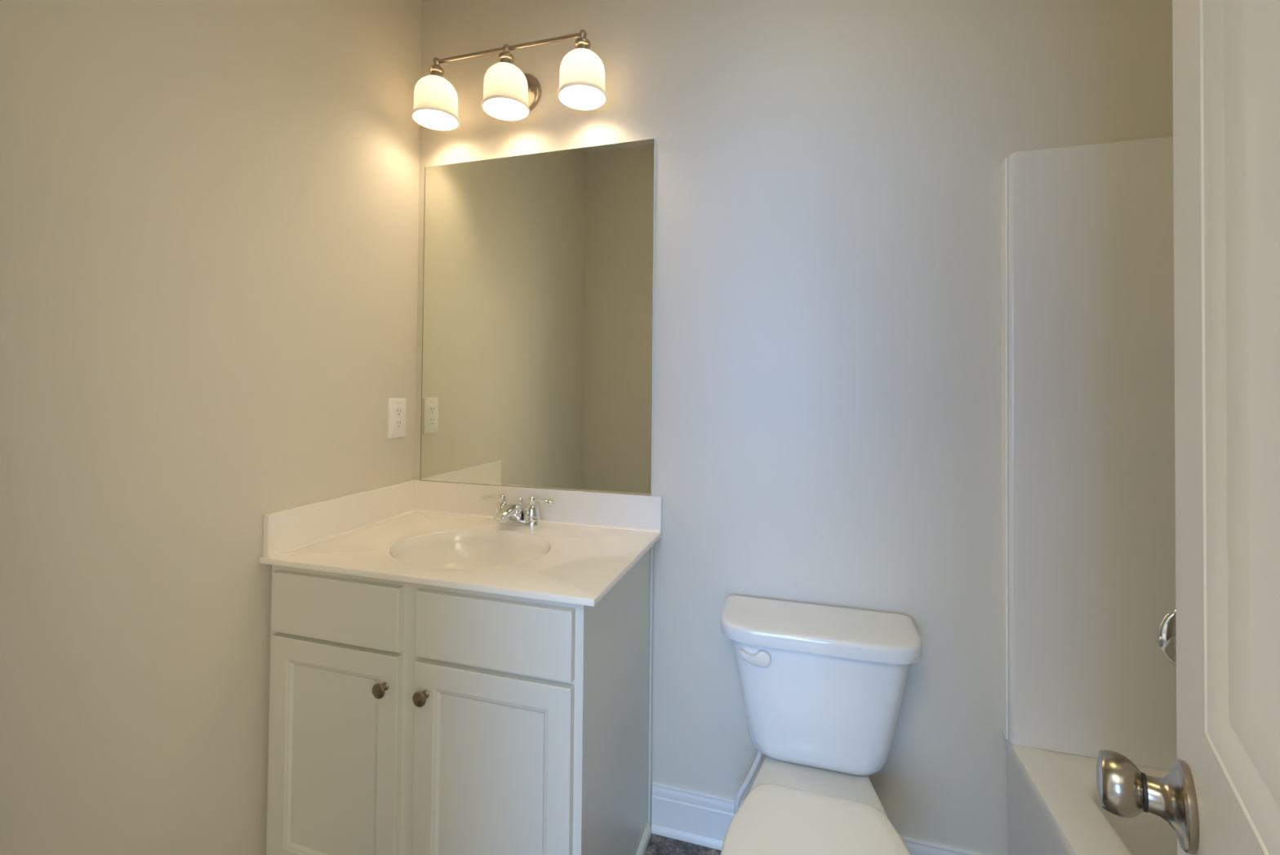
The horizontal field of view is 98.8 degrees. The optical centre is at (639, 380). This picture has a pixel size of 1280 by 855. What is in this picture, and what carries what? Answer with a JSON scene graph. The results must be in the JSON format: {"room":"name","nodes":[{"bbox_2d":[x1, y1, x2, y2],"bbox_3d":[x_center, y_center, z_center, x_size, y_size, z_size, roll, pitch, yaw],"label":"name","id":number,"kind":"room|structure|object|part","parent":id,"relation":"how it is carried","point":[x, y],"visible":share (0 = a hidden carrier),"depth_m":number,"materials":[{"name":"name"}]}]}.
{"room":"bathroom","nodes":[
{"label":"bathroom","id":0,"kind":"room"},
{"bbox_2d":[0,0,422,854],"bbox_3d":[-1.035,-0.064,1.162,0.100,2.740,1.740,0,-1,16],"label":"wall","id":1,"kind":"structure","parent":0,"point":[209,209],"depth_m":1.16,"materials":[{"name":"beige paint"}]},
{"bbox_2d":[387,397,406,438],"bbox_3d":[-0.793,0.122,1.795,0.008,0.128,0.078,0,-1,16],"label":"wall outlet","id":2,"kind":"object","parent":1,"relation":"attached to","point":[397,406],"visible":1,"depth_m":1.79,"materials":[{"name":"white plastic"}]},
{"bbox_2d":[394,419,402,427],"bbox_3d":[-0.790,0.142,1.794,0.002,0.028,0.034,0,-1,16],"label":"receptacle","id":3,"kind":"object","parent":2,"relation":"attached to","point":[397,423],"depth_m":1.79,"materials":[{"name":"grey plastic"}]},
{"bbox_2d":[395,407,402,416],"bbox_3d":[-0.790,0.103,1.794,0.002,0.028,0.034,0,-1,16],"label":"receptacle","id":4,"kind":"object","parent":2,"relation":"attached to","point":[398,411],"depth_m":1.79,"materials":[{"name":"grey plastic"}]},
{"bbox_2d":[644,832,721,854],"bbox_3d":[0.215,1.362,0.767,2.735,0.100,1.740,0,-1,16],"label":"floor","id":5,"kind":"structure","parent":0,"point":[657,844],"depth_m":1.55,"materials":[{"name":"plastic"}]},
{"bbox_2d":[266,544,653,854],"bbox_3d":[-0.444,0.885,1.469,0.845,0.863,0.581,0,-1,16],"label":"vanity cabinet","id":6,"kind":"object","parent":5,"relation":"on","point":[405,717],"visible":0.91,"depth_m":1.23,"materials":[{"name":"white paint"}]},
{"bbox_3d":[-0.721,0.896,1.286,0.369,0.550,0.019,0,-1,16],"label":"cabinet door","id":7,"kind":"part","parent":6,"relation":"part of","materials":[{"name":"white paint"}]},
{"bbox_3d":[-0.717,0.539,1.292,0.369,0.144,0.019,0,-1,16],"label":"drawer","id":8,"kind":"part","parent":6,"relation":"part of","materials":[{"name":"white paint"}]},
{"bbox_3d":[-0.578,0.689,1.224,0.033,0.033,0.028,0,-1,16],"label":"cabinet knob","id":9,"kind":"part","parent":6,"relation":"part of","materials":[{"name":"brown metal"}]},
{"bbox_3d":[-0.475,0.690,1.193,0.033,0.033,0.028,0,-1,16],"label":"cabinet knob","id":10,"kind":"part","parent":6,"relation":"part of","materials":[{"name":"brown metal"}]},
{"bbox_2d":[259,480,662,606],"bbox_3d":[-0.433,0.459,1.485,0.876,0.244,0.558,0,-1,16],"label":"countertop","id":11,"kind":"structure","parent":6,"relation":"on","point":[443,534],"depth_m":1.55,"materials":[{"name":"stone"}]},
{"bbox_2d":[389,528,551,568],"bbox_3d":[-0.446,0.510,1.449,0.426,0.140,0.350,0,-1,16],"label":"basin","id":12,"kind":"object","parent":11,"relation":"in","point":[427,548],"depth_m":1.58,"materials":[{"name":"white ceramic"}]},
{"bbox_2d":[480,493,553,527],"bbox_3d":[-0.389,0.398,1.655,0.247,0.090,0.130,0,-1,16],"label":"faucet","id":13,"kind":"object","parent":11,"relation":"on","point":[513,514],"visible":1,"depth_m":1.66,"materials":[{"name":"silver metal"}]},
{"bbox_3d":[-0.465,0.367,1.713,0.069,0.015,0.019,0,-1,16],"label":"lever","id":14,"kind":"part","parent":13,"relation":"part of","materials":[{"name":"silver metal"}]},
{"bbox_3d":[-0.428,0.389,1.704,0.051,0.070,0.051,0,-1,16],"label":"handle","id":15,"kind":"part","parent":13,"relation":"part of","materials":[{"name":"silver metal"}]},
{"bbox_3d":[-0.390,0.403,1.652,0.053,0.060,0.124,0,-1,16],"label":"spout","id":16,"kind":"part","parent":13,"relation":"part of","materials":[{"name":"silver metal"}]},
{"bbox_3d":[-0.373,0.397,1.710,0.016,0.064,0.016,0,-1,16],"label":"pop rod","id":17,"kind":"part","parent":13,"relation":"part of","materials":[{"name":"silver metal"}]},
{"bbox_3d":[-0.330,0.389,1.675,0.051,0.070,0.051,0,-1,16],"label":"handle","id":18,"kind":"part","parent":13,"relation":"part of","materials":[{"name":"silver metal"}]},
{"bbox_3d":[-0.294,0.367,1.662,0.069,0.015,0.019,0,-1,16],"label":"lever","id":19,"kind":"part","parent":13,"relation":"part of","materials":[{"name":"silver metal"}]},
{"bbox_3d":[-0.320,0.899,1.168,0.376,0.548,0.019,0,-1,16],"label":"cabinet door","id":20,"kind":"part","parent":6,"relation":"part of","materials":[{"name":"white paint"}]},
{"bbox_3d":[-0.317,0.541,1.174,0.376,0.144,0.019,0,-1,16],"label":"drawer","id":21,"kind":"part","parent":6,"relation":"part of","materials":[{"name":"white paint"}]},
{"bbox_3d":[-0.050,0.888,1.387,0.017,0.863,0.515,0,-1,16],"label":"panel","id":22,"kind":"part","parent":6,"relation":"part of","materials":[{"name":"white paint"}]},
{"bbox_3d":[-0.042,1.305,1.368,0.013,0.028,0.495,0,-1,16],"label":"shoe moulding","id":23,"kind":"part","parent":6,"relation":"part of","materials":[{"name":"white paint"}]},
{"bbox_3d":[0.032,0.892,1.623,0.008,0.862,0.016,0,-1,16],"label":"scribe moulding","id":24,"kind":"part","parent":6,"relation":"part of","materials":[{"name":"white paint"}]},
{"bbox_2d":[720,595,921,854],"bbox_3d":[0.373,0.958,1.147,0.478,0.722,0.735,0,-1,16],"label":"toilet","id":25,"kind":"object","parent":5,"relation":"on","point":[822,686],"visible":1,"depth_m":1.29,"materials":[{"name":"white ceramic"}]},
{"bbox_3d":[0.281,0.674,1.338,0.075,0.037,0.018,0,-1,16],"label":"flush lever","id":26,"kind":"part","parent":25,"relation":"part of","materials":[{"name":"white plastic"}]},
{"bbox_3d":[0.328,0.901,0.997,0.362,0.020,0.419,0,-1,16],"label":"seat lid","id":27,"kind":"part","parent":25,"relation":"part of","materials":[{"name":"white plastic"}]},
{"bbox_3d":[0.370,1.127,1.142,0.350,0.384,0.678,0,-1,16],"label":"bowl","id":28,"kind":"part","parent":25,"relation":"part of","materials":[{"name":"white ceramic"}]},
{"bbox_3d":[0.445,0.787,1.390,0.436,0.302,0.191,0,-1,16],"label":"tank","id":29,"kind":"part","parent":25,"relation":"part of","materials":[{"name":"white ceramic"}]},
{"bbox_3d":[0.445,0.622,1.386,0.478,0.041,0.216,0,-1,16],"label":"tank lid","id":30,"kind":"part","parent":25,"relation":"part of","materials":[{"name":"white ceramic"}]},
{"bbox_2d":[1004,738,1177,854],"bbox_3d":[1.063,1.093,0.530,0.773,0.447,1.517,0,-1,16],"label":"bathtub","id":31,"kind":"object","parent":5,"relation":"on","point":[1054,806],"visible":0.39,"depth_m":1.18,"materials":[{"name":"white plastic"}]},
{"bbox_2d":[414,0,1173,854],"bbox_3d":[0.508,-0.043,1.561,2.635,2.740,0.100,0,-1,16],"label":"wall","id":32,"kind":"structure","parent":0,"point":[827,376],"depth_m":1.50,"materials":[{"name":"beige paint"}]},
{"bbox_2d":[411,29,607,130],"bbox_3d":[-0.405,-0.928,1.699,0.649,0.201,0.182,0,-1,16],"label":"vanity light","id":33,"kind":"object","parent":32,"relation":"attached to","point":[509,94],"visible":1,"depth_m":1.67,"materials":[{"name":"white glass"}]},
{"bbox_3d":[-0.651,-0.900,1.752,0.137,0.121,0.137,0,-1,16],"label":"lamp shade","id":34,"kind":"part","parent":33,"relation":"part of","materials":[{"name":"white glass"}]},
{"bbox_3d":[-0.411,-0.899,1.681,0.137,0.121,0.137,0,-1,16],"label":"lamp shade","id":35,"kind":"part","parent":33,"relation":"part of","materials":[{"name":"white glass"}]},
{"bbox_3d":[-0.169,-0.898,1.609,0.137,0.121,0.137,0,-1,16],"label":"lamp shade","id":36,"kind":"part","parent":33,"relation":"part of","materials":[{"name":"white glass"}]},
{"bbox_2d":[412,480,662,532],"bbox_3d":[-0.357,0.395,1.743,0.875,0.106,0.023,0,-1,16],"label":"backsplash","id":37,"kind":"structure","parent":32,"relation":"attached to","point":[570,507],"depth_m":1.71,"materials":[{"name":"stone"}]},
{"bbox_2d":[420,138,655,495],"bbox_3d":[-0.351,-0.195,1.761,0.818,1.073,0.006,0,-1,16],"label":"wall mirror","id":38,"kind":"object","parent":32,"relation":"attached to","point":[539,276],"visible":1,"depth_m":1.75,"materials":[{"name":"clear glass"}]},
{"bbox_2d":[650,781,988,854],"bbox_3d":[0.468,1.258,1.487,0.905,0.136,0.020,0,-1,16],"label":"baseboard","id":39,"kind":"structure","parent":32,"relation":"attached to","point":[680,813],"depth_m":1.57,"materials":[{"name":"white paint"}]},
{"bbox_3d":[-0.190,0.245,0.066,0.679,2.105,0.135,0,-1,16],"label":"door frame","id":40,"kind":"structure","parent":0,"visible":0},
{"bbox_2d":[1096,0,1279,854],"bbox_3d":[0.322,0.287,0.285,0.097,2.013,0.590,0,-1,36],"label":"door","id":41,"kind":"structure","parent":40,"relation":"attached to","point":[1220,794],"depth_m":0.41,"materials":[{"name":"white paint"}]},
{"bbox_3d":[0.435,0.366,0.498,0.032,0.051,0.051,0,-1,36],"label":"knob","id":42,"kind":"part","parent":41,"relation":"part of","materials":[{"name":"silver metal"}]},
{"bbox_3d":[1.478,-0.052,0.368,0.100,2.740,1.640,0,-1,16],"label":"wall","id":43,"kind":"structure","parent":0,"visible":0},
{"bbox_2d":[1000,136,1176,770],"bbox_3d":[1.070,0.147,0.547,0.778,1.444,1.520,0,-1,16],"label":"shower surround","id":44,"kind":"object","parent":43,"relation":"attached to","point":[1088,478],"visible":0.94,"depth_m":1.29,"materials":[{"name":"white plastic"}]},
{"bbox_2d":[1157,608,1176,666],"bbox_3d":[1.258,0.580,1.192,0.186,0.159,0.066,0,-1,16],"label":"shower valve","id":45,"kind":"object","parent":44,"relation":"attached to","point":[1166,633],"visible":0.09,"depth_m":1.24,"materials":[{"name":"silver metal"}]}
]}

